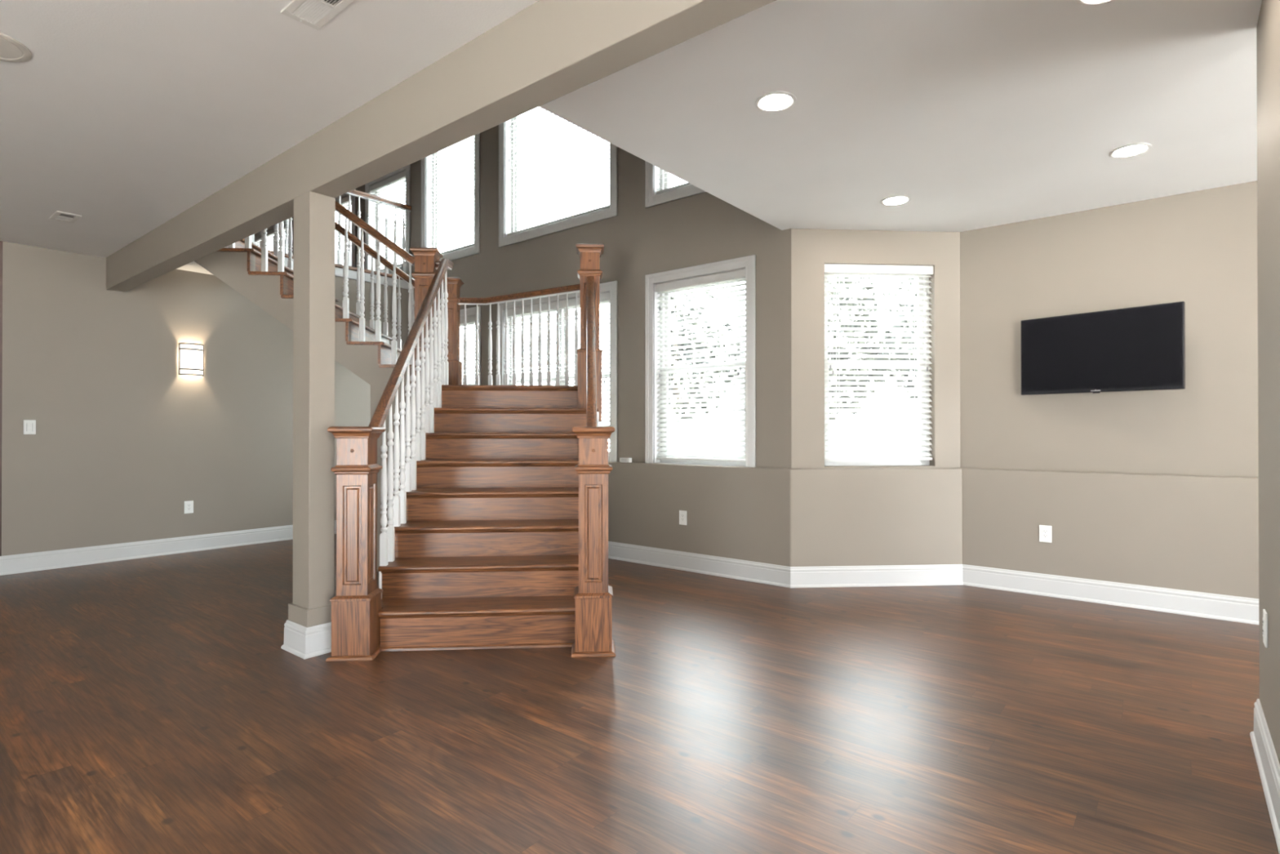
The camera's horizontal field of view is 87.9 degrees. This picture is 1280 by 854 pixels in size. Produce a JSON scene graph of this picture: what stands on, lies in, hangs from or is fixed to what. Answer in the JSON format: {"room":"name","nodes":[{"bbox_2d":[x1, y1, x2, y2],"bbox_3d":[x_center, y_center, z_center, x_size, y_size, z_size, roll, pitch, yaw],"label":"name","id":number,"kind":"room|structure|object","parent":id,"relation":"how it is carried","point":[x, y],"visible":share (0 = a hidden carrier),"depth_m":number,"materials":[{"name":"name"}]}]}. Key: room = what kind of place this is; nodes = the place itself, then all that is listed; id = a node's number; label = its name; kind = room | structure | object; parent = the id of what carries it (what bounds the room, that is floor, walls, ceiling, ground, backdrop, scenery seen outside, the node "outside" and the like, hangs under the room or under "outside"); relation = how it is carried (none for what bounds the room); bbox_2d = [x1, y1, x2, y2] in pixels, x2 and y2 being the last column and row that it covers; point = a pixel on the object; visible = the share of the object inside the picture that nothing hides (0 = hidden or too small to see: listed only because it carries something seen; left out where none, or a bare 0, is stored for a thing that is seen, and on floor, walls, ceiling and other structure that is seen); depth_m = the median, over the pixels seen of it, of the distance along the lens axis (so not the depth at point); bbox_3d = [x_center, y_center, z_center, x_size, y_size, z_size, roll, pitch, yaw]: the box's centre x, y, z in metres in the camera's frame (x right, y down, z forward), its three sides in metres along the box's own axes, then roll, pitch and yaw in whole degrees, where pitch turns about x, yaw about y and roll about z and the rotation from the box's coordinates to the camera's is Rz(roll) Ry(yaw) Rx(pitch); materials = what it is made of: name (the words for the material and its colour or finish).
{"room":"finished basement","nodes":[
{"label":"finished basement","id":0,"kind":"room"},
{"bbox_2d":[176,261,213,275],"bbox_3d":[-3.988,-1.571,6.252,1.108,0.060,1.180,0,0,39],"label":"ceiling","id":1,"kind":"structure","parent":0,"point":[193,266],"depth_m":6.44,"materials":[{"name":"white paint"}]},
{"bbox_2d":[1,240,408,555],"bbox_3d":[-4.131,-0.260,7.071,0.150,2.985,3.891,0,0,39],"label":"wall","id":2,"kind":"structure","parent":0,"point":[122,439],"depth_m":6.24,"materials":[{"name":"beige paint"}]},
{"bbox_2d":[0,240,2,555],"bbox_3d":[-5.391,-0.235,5.467,0.102,2.619,0.187,0,0,39],"label":"trim","id":3,"kind":"structure","parent":2,"relation":"attached to","point":[1,242],"depth_m":5.50,"materials":[{"name":"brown wood"}]},
{"bbox_2d":[23,419,35,434],"bbox_3d":[-5.181,0.002,5.637,0.012,0.122,0.078,0,0,39],"label":"wall switch","id":4,"kind":"object","parent":2,"relation":"attached to","point":[29,425],"visible":1,"depth_m":5.64,"materials":[{"name":"white plastic"}]},
{"bbox_2d":[184,500,193,513],"bbox_3d":[-4.447,0.790,6.546,0.010,0.122,0.078,0,0,39],"label":"wall outlet","id":5,"kind":"object","parent":2,"relation":"attached to","point":[188,505],"visible":1,"depth_m":6.54,"materials":[{"name":"white plastic"}]},
{"bbox_2d":[186,503,191,511],"bbox_3d":[-4.446,0.790,6.545,0.004,0.068,0.035,0,0,39],"label":"receptacle","id":6,"kind":"object","parent":5,"relation":"attached to","point":[188,505],"depth_m":6.54,"materials":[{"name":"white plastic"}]},
{"bbox_2d":[178,342,204,376],"bbox_3d":[-4.406,-0.663,6.536,0.094,0.312,0.212,0,0,39],"label":"wall sconce","id":7,"kind":"object","parent":2,"relation":"attached to","point":[191,355],"visible":1,"depth_m":6.50,"materials":[{"name":"white glass"}]},
{"bbox_2d":[267,249,402,279],"bbox_3d":[-3.664,-1.870,7.622,0.195,0.038,2.258,0,0,39],"label":"trim","id":8,"kind":"structure","parent":2,"relation":"attached to","point":[338,265],"depth_m":7.83,"materials":[{"name":"brown wood"}]},
{"bbox_2d":[284,257,412,289],"bbox_3d":[-3.599,-1.801,7.601,0.021,0.101,2.208,0,0,39],"label":"trim","id":9,"kind":"structure","parent":2,"relation":"attached to","point":[338,271],"depth_m":7.98,"materials":[{"name":"white paint"}]},
{"bbox_2d":[0,0,538,257],"bbox_3d":[-1.725,-1.599,-0.079,12.578,0.060,5.701,0,0,39],"label":"ceiling","id":10,"kind":"structure","parent":0,"point":[123,117],"depth_m":3.05,"materials":[{"name":"paint"}]},
{"bbox_2d":[0,32,31,62],"bbox_3d":[-2.647,-1.552,2.686,0.276,0.010,0.276,0,0,39],"label":"ceiling speaker","id":11,"kind":"object","parent":10,"relation":"attached to","point":[11,50],"visible":1,"depth_m":2.73,"materials":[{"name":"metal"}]},
{"bbox_2d":[0,37,22,58],"bbox_3d":[-2.647,-1.550,2.686,0.220,0.005,0.220,0,0,-2],"label":"grille","id":12,"kind":"object","parent":11,"relation":"attached to","point":[10,48],"depth_m":2.72,"materials":[{"name":"beige metal"}]},
{"bbox_2d":[48,210,81,222],"bbox_3d":[-4.226,-1.541,4.883,0.250,0.011,0.139,0,0,39],"label":"ceiling vent","id":13,"kind":"object","parent":10,"relation":"in","point":[58,215],"visible":1,"depth_m":4.88,"materials":[{"name":"white metal"}]},
{"bbox_2d":[280,0,355,30],"bbox_3d":[-1.159,-1.552,2.425,0.370,0.011,0.140,0,0,39],"label":"ceiling vent","id":14,"kind":"object","parent":10,"relation":"in","point":[315,14],"visible":1,"depth_m":2.47,"materials":[{"name":"white metal"}]},
{"bbox_2d":[106,0,776,292],"bbox_3d":[0.076,-1.423,2.155,12.578,0.312,0.139,0,0,39],"label":"beam","id":15,"kind":"structure","parent":10,"relation":"attached to","point":[548,51],"depth_m":2.80,"materials":[{"name":"beige paint"}]},
{"bbox_2d":[251,124,791,468],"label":"wall","id":16,"kind":"structure","parent":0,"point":[639,242],"depth_m":6.16,"materials":[{"name":"beige paint"}]},
{"bbox_2d":[254,220,285,245],"bbox_3d":[-6.084,-2.679,11.109,1.800,1.420,0.170,0,0,39],"label":"window","id":17,"kind":"structure","parent":16,"relation":"attached to","point":[271,228],"depth_m":11.32,"materials":[{"name":"white paint"}]},
{"bbox_2d":[254,222,288,250],"bbox_3d":[-6.099,-2.698,11.090,1.608,1.195,0.070,0,0,39],"label":"window blind","id":18,"kind":"object","parent":16,"relation":"attached to","point":[269,233],"visible":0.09,"depth_m":11.21,"materials":[{"name":"white plastic"}]},
{"bbox_2d":[291,216,293,254],"bbox_3d":[-5.408,-2.580,10.385,0.120,1.446,0.050,0,0,39],"label":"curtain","id":19,"kind":"object","parent":16,"relation":"hanging from","point":[292,220],"visible":0.02,"depth_m":10.37,"materials":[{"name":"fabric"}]},
{"bbox_2d":[334,195,351,264],"bbox_3d":[-4.612,-2.704,9.891,1.428,1.195,0.070,0,0,39],"label":"window blind","id":20,"kind":"object","parent":16,"relation":"attached to","point":[344,201],"visible":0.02,"depth_m":9.63,"materials":[{"name":"white plastic"}]},
{"bbox_2d":[334,188,355,266],"bbox_3d":[-4.596,-2.685,9.911,1.620,1.420,0.170,0,0,39],"label":"window","id":21,"kind":"structure","parent":16,"relation":"attached to","point":[353,203],"depth_m":9.36,"materials":[{"name":"white paint"}]},
{"bbox_2d":[364,164,410,274],"bbox_3d":[-3.318,-2.690,8.880,1.084,1.420,0.170,0,0,39],"label":"window","id":22,"kind":"structure","parent":16,"relation":"attached to","point":[407,169],"depth_m":8.89,"materials":[{"name":"white paint"}]},
{"bbox_2d":[370,171,405,272],"bbox_3d":[-3.334,-2.708,8.861,0.892,1.195,0.070,0,0,39],"label":"window blind","id":23,"kind":"object","parent":16,"relation":"attached to","point":[400,177],"visible":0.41,"depth_m":8.86,"materials":[{"name":"white plastic"}]},
{"bbox_2d":[421,133,479,261],"bbox_3d":[-2.237,-2.950,8.011,1.151,1.928,0.170,0,0,39],"label":"window","id":24,"kind":"structure","parent":16,"relation":"attached to","point":[425,195],"depth_m":8.27,"materials":[{"name":"white paint"}]},
{"bbox_2d":[428,137,474,255],"bbox_3d":[-2.253,-2.964,7.992,0.959,1.711,0.070,0,0,39],"label":"window blind","id":25,"kind":"object","parent":16,"relation":"attached to","point":[469,140],"visible":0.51,"depth_m":8.00,"materials":[{"name":"white plastic"}]},
{"bbox_2d":[459,315,475,383],"bbox_3d":[-2.243,-0.491,7.972,0.973,1.582,0.070,0,0,39],"label":"window blind","id":26,"kind":"object","parent":16,"relation":"attached to","point":[469,320],"visible":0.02,"depth_m":7.75,"materials":[{"name":"white plastic"}]},
{"bbox_2d":[459,306,480,385],"bbox_3d":[-2.227,-0.519,7.992,1.165,1.713,0.170,0,0,39],"label":"window","id":27,"kind":"structure","parent":16,"relation":"attached to","point":[470,311],"depth_m":7.61,"materials":[{"name":"white paint"}]},
{"bbox_2d":[504,292,609,457],"bbox_3d":[-0.870,-0.496,6.858,1.553,1.582,0.082,0,0,39],"label":"window blind","id":28,"kind":"object","parent":16,"relation":"attached to","point":[605,297],"visible":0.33,"depth_m":6.84,"materials":[{"name":"white plastic"}]},
{"bbox_2d":[498,115,617,247],"bbox_3d":[-0.843,-2.958,6.887,1.725,1.922,0.170,0,0,39],"label":"window","id":29,"kind":"structure","parent":16,"relation":"attached to","point":[504,228],"depth_m":7.31,"materials":[{"name":"white paint"}]},
{"bbox_2d":[498,280,617,462],"bbox_3d":[-0.851,-0.524,6.882,1.745,1.713,0.170,0,0,39],"label":"window","id":30,"kind":"structure","parent":16,"relation":"attached to","point":[610,286],"depth_m":6.53,"materials":[{"name":"white paint"}]},
{"bbox_2d":[506,107,609,235],"bbox_3d":[-0.863,-2.969,6.863,1.533,1.711,0.082,0,0,39],"label":"window blind","id":31,"kind":"object","parent":16,"relation":"attached to","point":[600,208],"visible":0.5,"depth_m":6.92,"materials":[{"name":"white plastic"}]},
{"bbox_2d":[656,168,692,194],"bbox_3d":[0.523,-2.974,5.755,0.935,1.711,0.070,0,0,39],"label":"window blind","id":32,"kind":"object","parent":16,"relation":"attached to","point":[686,184],"visible":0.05,"depth_m":5.94,"materials":[{"name":"white plastic"}]},
{"bbox_2d":[644,160,705,208],"bbox_3d":[0.538,-2.964,5.774,1.127,1.920,0.170,0,0,39],"label":"window","id":33,"kind":"structure","parent":16,"relation":"attached to","point":[652,198],"depth_m":6.02,"materials":[{"name":"white paint"}]},
{"bbox_2d":[644,254,755,466],"bbox_3d":[0.538,-0.529,5.763,1.127,1.713,0.170,0,0,39],"label":"window","id":34,"kind":"structure","parent":16,"relation":"attached to","point":[748,263],"depth_m":5.89,"materials":[{"name":"white paint"}]},
{"bbox_2d":[655,268,745,462],"bbox_3d":[0.519,-0.501,5.739,0.935,1.582,0.082,0,0,39],"label":"window blind","id":35,"kind":"object","parent":16,"relation":"attached to","point":[737,275],"visible":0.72,"depth_m":5.73,"materials":[{"name":"white plastic"}]},
{"bbox_2d":[0,533,1279,853],"bbox_3d":[-0.437,1.271,4.552,9.000,0.100,7.450,0,0,39],"label":"floor","id":36,"kind":"structure","parent":0,"point":[156,704],"depth_m":2.72,"materials":[{"name":"brown wood"}]},
{"bbox_2d":[194,238,425,571],"bbox_3d":[-2.825,-0.310,6.156,2.323,3.076,1.175,0,0,-4],"label":"staircase","id":37,"kind":"structure","parent":36,"relation":"on","point":[239,267],"depth_m":5.62,"materials":[{"name":"beige paint"}]},
{"bbox_2d":[227,200,414,364],"bbox_3d":[-2.879,-1.663,5.615,1.948,2.264,0.063,0,0,-4],"label":"stair railing","id":38,"kind":"object","parent":37,"relation":"on","point":[348,215],"visible":0.38,"depth_m":5.64,"materials":[{"name":"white wood"}]},
{"bbox_2d":[259,217,440,349],"bbox_3d":[-2.971,-1.599,6.696,1.920,2.146,0.062,0,0,-4],"label":"stair railing","id":39,"kind":"object","parent":37,"relation":"on","point":[401,274],"visible":0.46,"depth_m":6.70,"materials":[{"name":"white wood"}]},
{"bbox_2d":[288,191,335,626],"bbox_3d":[-1.797,-0.022,3.655,0.226,2.477,0.168,0,0,39],"label":"column","id":40,"kind":"structure","parent":36,"relation":"on","point":[314,213],"depth_m":3.60,"materials":[{"name":"beige paint"}]},
{"bbox_2d":[280,619,331,658],"bbox_3d":[-1.797,1.139,3.650,0.278,0.155,0.220,0,0,39],"label":"baseboard","id":41,"kind":"structure","parent":40,"relation":"attached to","point":[304,642],"depth_m":3.55,"materials":[{"name":"white paint"}]},
{"bbox_2d":[325,426,386,662],"bbox_3d":[-1.518,0.607,3.565,0.236,1.218,0.236,0,0,-4],"label":"newel post","id":42,"kind":"object","parent":36,"relation":"on","point":[356,606],"visible":0.96,"depth_m":3.49,"materials":[{"name":"brown wood"}]},
{"bbox_2d":[377,384,599,651],"bbox_3d":[-1.125,0.442,5.256,1.594,1.564,3.280,0,0,-4],"label":"staircase","id":43,"kind":"structure","parent":36,"relation":"on","point":[486,547],"depth_m":4.18,"materials":[{"name":"brown wood"}]},
{"bbox_2d":[368,258,453,565],"bbox_3d":[-1.603,-0.307,4.686,0.153,2.240,2.090,0,0,-4],"label":"stair railing","id":44,"kind":"object","parent":43,"relation":"on","point":[433,368],"visible":1,"depth_m":4.49,"materials":[{"name":"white wood"}]},
{"bbox_2d":[409,247,443,384],"bbox_3d":[-1.829,-0.924,5.687,0.229,1.171,0.229,0,0,-4],"label":"newel post","id":45,"kind":"object","parent":43,"relation":"on","point":[425,258],"visible":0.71,"depth_m":5.61,"materials":[{"name":"brown wood"}]},
{"bbox_2d":[440,276,463,385],"bbox_3d":[-1.936,-0.921,6.782,0.229,1.175,0.229,0,0,-4],"label":"newel post","id":46,"kind":"object","parent":43,"relation":"on","point":[455,365],"visible":0.59,"depth_m":6.71,"materials":[{"name":"brown wood"}]},
{"bbox_2d":[457,284,580,385],"bbox_3d":[-1.003,-0.831,6.317,1.952,0.991,0.455,0,0,41],"label":"stair railing","id":47,"kind":"object","parent":43,"relation":"on","point":[575,288],"visible":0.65,"depth_m":6.52,"materials":[{"name":"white wood"}]},
{"bbox_2d":[575,244,604,421],"bbox_3d":[-0.412,-0.761,5.457,0.229,1.432,0.229,0,0,-4],"label":"newel post","id":48,"kind":"object","parent":43,"relation":"on","point":[589,255],"visible":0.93,"depth_m":5.37,"materials":[{"name":"brown wood"}]},
{"bbox_2d":[586,275,597,426],"bbox_3d":[-0.335,-0.209,4.564,0.063,2.042,1.720,0,0,-5],"label":"stair railing","id":49,"kind":"object","parent":43,"relation":"on","point":[591,387],"visible":0.56,"depth_m":4.36,"materials":[{"name":"brown wood"}]},
{"bbox_2d":[570,426,615,657],"bbox_3d":[-0.255,0.608,3.628,0.236,1.218,0.236,0,0,-4],"label":"newel post","id":50,"kind":"object","parent":36,"relation":"on","point":[593,597],"visible":1,"depth_m":3.55,"materials":[{"name":"brown wood"}]},
{"bbox_2d":[608,461,791,566],"bbox_3d":[-0.909,0.781,6.891,5.488,0.900,0.240,0,0,39],"label":"wall","id":51,"kind":"structure","parent":0,"point":[733,512],"depth_m":5.57,"materials":[{"name":"beige paint"}]},
{"bbox_2d":[619,457,631,462],"bbox_3d":[-0.132,0.307,6.170,0.116,0.043,0.046,0,0,39],"label":"sensor box","id":52,"kind":"object","parent":51,"relation":"on","point":[621,459],"visible":1,"depth_m":6.14,"materials":[{"name":"white plastic"}]},
{"bbox_2d":[679,510,686,524],"bbox_3d":[0.368,0.779,5.701,0.078,0.122,0.010,0,0,39],"label":"wall outlet","id":53,"kind":"object","parent":51,"relation":"attached to","point":[682,514],"visible":1,"depth_m":5.70,"materials":[{"name":"white plastic"}]},
{"bbox_2d":[680,513,684,521],"bbox_3d":[0.366,0.779,5.699,0.035,0.068,0.004,0,0,39],"label":"receptacle","id":54,"kind":"object","parent":53,"relation":"attached to","point":[682,514],"depth_m":5.70,"materials":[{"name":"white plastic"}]},
{"bbox_2d":[791,228,959,468],"bbox_3d":[1.852,-0.760,5.293,1.362,2.169,0.160,0,0,-4],"label":"wall","id":55,"kind":"structure","parent":0,"point":[811,248],"depth_m":5.20,"materials":[{"name":"beige paint"}]},
{"bbox_2d":[823,262,935,466],"bbox_3d":[1.879,-0.485,5.289,0.902,1.597,0.150,0,0,-4],"label":"window","id":56,"kind":"structure","parent":55,"relation":"in","point":[924,463],"depth_m":5.29,"materials":[{"name":"white paint"}]},
{"bbox_2d":[824,263,933,460],"bbox_3d":[1.882,-0.508,5.253,0.884,1.539,0.083,0,0,-4],"label":"window blind","id":57,"kind":"object","parent":56,"relation":"attached to","point":[830,269],"visible":0.91,"depth_m":5.26,"materials":[{"name":"white plastic"}]},
{"bbox_2d":[790,467,962,566],"bbox_3d":[1.823,0.774,5.249,1.362,0.900,0.250,0,0,-4],"label":"wall","id":58,"kind":"structure","parent":0,"point":[888,516],"depth_m":5.12,"materials":[{"name":"beige paint"}]},
{"bbox_2d":[539,0,1262,231],"bbox_3d":[3.628,-1.588,2.439,7.401,0.060,4.860,0,0,39],"label":"ceiling","id":59,"kind":"structure","parent":0,"point":[981,113],"depth_m":3.25,"materials":[{"name":"white paint"}]},
{"bbox_2d":[755,91,796,112],"bbox_3d":[0.648,-1.551,3.173,0.196,0.007,0.196,0,0,39],"label":"recessed light","id":60,"kind":"object","parent":59,"relation":"in","point":[775,101],"visible":1,"depth_m":3.16,"materials":[{"name":"white paint"}]},
{"bbox_2d":[760,94,791,110],"bbox_3d":[0.648,-1.551,3.173,0.149,0.005,0.149,0,0,39],"label":"diffuser","id":61,"kind":"object","parent":60,"relation":"attached to","point":[767,102],"depth_m":3.17,"materials":[{"name":"white plastic"}]},
{"bbox_2d":[880,195,911,205],"bbox_3d":[1.748,-1.545,4.538,0.196,0.007,0.196,0,0,39],"label":"recessed light","id":62,"kind":"object","parent":59,"relation":"in","point":[898,200],"visible":1,"depth_m":4.52,"materials":[{"name":"white paint"}]},
{"bbox_2d":[884,197,907,204],"bbox_3d":[1.748,-1.544,4.538,0.149,0.005,0.149,0,0,39],"label":"diffuser","id":63,"kind":"object","parent":62,"relation":"attached to","point":[887,201],"depth_m":4.54,"materials":[{"name":"white plastic"}]},
{"bbox_2d":[1075,0,1115,5],"bbox_3d":[1.659,-1.555,2.353,0.196,0.007,0.196,0,0,39],"label":"recessed light","id":64,"kind":"object","parent":59,"relation":"in","point":[1084,2],"visible":1,"depth_m":2.43,"materials":[{"name":"white paint"}]},
{"bbox_2d":[1085,0,1105,1],"bbox_3d":[1.659,-1.554,2.353,0.149,0.005,0.149,0,0,39],"label":"diffuser","id":65,"kind":"object","parent":64,"relation":"attached to","point":[1086,0],"depth_m":2.42,"materials":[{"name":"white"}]},
{"bbox_2d":[1108,142,1151,158],"bbox_3d":[2.751,-1.548,3.726,0.196,0.007,0.196,0,0,39],"label":"recessed light","id":66,"kind":"object","parent":59,"relation":"in","point":[1133,149],"visible":1,"depth_m":3.71,"materials":[{"name":"white paint"}]},
{"bbox_2d":[1113,145,1146,156],"bbox_3d":[2.751,-1.548,3.726,0.149,0.005,0.149,0,0,39],"label":"diffuser","id":67,"kind":"object","parent":66,"relation":"attached to","point":[1130,150],"depth_m":3.72,"materials":[{"name":"white plastic"}]},
{"bbox_2d":[955,467,1258,598],"bbox_3d":[4.958,0.765,3.355,6.493,0.900,0.240,0,0,39],"label":"wall","id":68,"kind":"structure","parent":0,"point":[1184,532],"depth_m":4.55,"materials":[{"name":"beige paint"}]},
{"bbox_2d":[0,520,1258,624],"bbox_3d":[-0.366,1.145,4.912,15.626,0.155,6.787,0,0,2],"label":"baseboard","id":69,"kind":"structure","parent":68,"relation":"attached to","point":[1206,605],"depth_m":5.12,"materials":[{"name":"white paint"}]},
{"bbox_2d":[1039,524,1051,542],"bbox_3d":[2.942,0.775,4.819,0.078,0.122,0.010,0,0,39],"label":"wall outlet","id":70,"kind":"object","parent":68,"relation":"attached to","point":[1045,531],"visible":1,"depth_m":4.82,"materials":[{"name":"white plastic"}]},
{"bbox_2d":[1042,528,1048,538],"bbox_3d":[2.941,0.775,4.817,0.035,0.068,0.004,0,0,39],"label":"receptacle","id":71,"kind":"object","parent":70,"relation":"attached to","point":[1045,531],"depth_m":4.82,"materials":[{"name":"white plastic"}]},
{"bbox_2d":[960,180,1258,477],"bbox_3d":[4.977,-0.644,3.397,6.460,1.919,0.160,0,0,39],"label":"wall","id":72,"kind":"structure","parent":0,"point":[1198,249],"depth_m":4.62,"materials":[{"name":"beige paint"}]},
{"bbox_3d":[3.232,-0.514,4.642,0.150,0.230,0.089,0,0,39],"label":"wall bracket","id":73,"kind":"object","parent":72,"relation":"attached to","visible":0},
{"bbox_2d":[1021,301,1185,395],"bbox_3d":[3.171,-0.511,4.588,0.124,0.559,0.955,0,0,-39],"label":"television","id":74,"kind":"object","parent":73,"relation":"attached to","point":[1140,348],"visible":1,"depth_m":4.51,"materials":[{"name":"black plastic"}]},
{"bbox_2d":[1256,0,1279,763],"bbox_3d":[1.990,-0.175,1.974,0.120,2.769,1.470,0,0,39],"label":"wall","id":75,"kind":"structure","parent":0,"point":[1268,28],"depth_m":2.27,"materials":[{"name":"beige paint"}]},
{"bbox_2d":[1249,698,1279,853],"bbox_3d":[1.988,1.132,1.986,0.146,0.155,1.496,0,0,39],"label":"baseboard","id":76,"kind":"structure","parent":75,"relation":"attached to","point":[1267,760],"depth_m":2.21,"materials":[{"name":"white paint"}]},
{"bbox_2d":[1262,608,1267,647],"bbox_3d":[2.225,0.716,2.365,0.010,0.122,0.078,0,0,39],"label":"wall outlet","id":77,"kind":"object","parent":75,"relation":"attached to","point":[1264,612],"visible":1,"depth_m":2.34,"materials":[{"name":"white plastic"}]},
{"bbox_2d":[1262,617,1264,638],"bbox_3d":[2.223,0.716,2.366,0.004,0.068,0.035,0,0,39],"label":"receptacle","id":78,"kind":"object","parent":77,"relation":"attached to","point":[1263,617],"depth_m":2.36,"materials":[{"name":"white plastic"}]},
{"label":"outside","id":79,"kind":"structure","parent":0,"visible":0},
{"bbox_2d":[608,436,919,456],"bbox_3d":[0.000,1.000,-0.005,90.000,0.800,90.000,0,0,39],"label":"ground","id":80,"kind":"structure","parent":79,"point":[668,437],"depth_m":24.65,"materials":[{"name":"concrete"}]},
{"bbox_2d":[608,287,741,447],"bbox_3d":[1.021,-1.688,18.508,3.783,4.744,3.856,0,0,39],"label":"tree","id":81,"kind":"object","parent":80,"relation":"on","point":[704,292],"visible":0.33,"depth_m":17.81,"materials":[{"name":"grey plant"}]},
{"bbox_2d":[828,276,879,418],"bbox_3d":[5.720,-2.193,21.046,4.071,5.777,3.880,0,0,39],"label":"tree","id":82,"kind":"object","parent":80,"relation":"on","point":[838,315],"visible":0.02,"depth_m":20.24,"materials":[{"name":"grey plant"}]},
{"bbox_2d":[827,276,902,419],"bbox_3d":[4.534,-1.867,16.446,3.902,5.084,3.695,0,0,39],"label":"tree","id":83,"kind":"object","parent":80,"relation":"on","point":[828,282],"visible":0.11,"depth_m":15.54,"materials":[{"name":"grey plant"}]},
{"bbox_2d":[880,277,919,403],"bbox_3d":[8.719,-2.179,18.656,3.990,5.727,4.042,0,0,39],"label":"tree","id":84,"kind":"object","parent":80,"relation":"on","point":[903,278],"visible":0.02,"depth_m":18.75,"materials":[{"name":"grey plant"}]},
{"bbox_2d":[903,298,919,376],"bbox_3d":[7.235,-1.653,13.458,3.696,4.629,3.644,0,0,39],"label":"tree","id":85,"kind":"object","parent":80,"relation":"on","point":[909,304],"visible":0.02,"depth_m":14.06,"materials":[{"name":"grey plant"}]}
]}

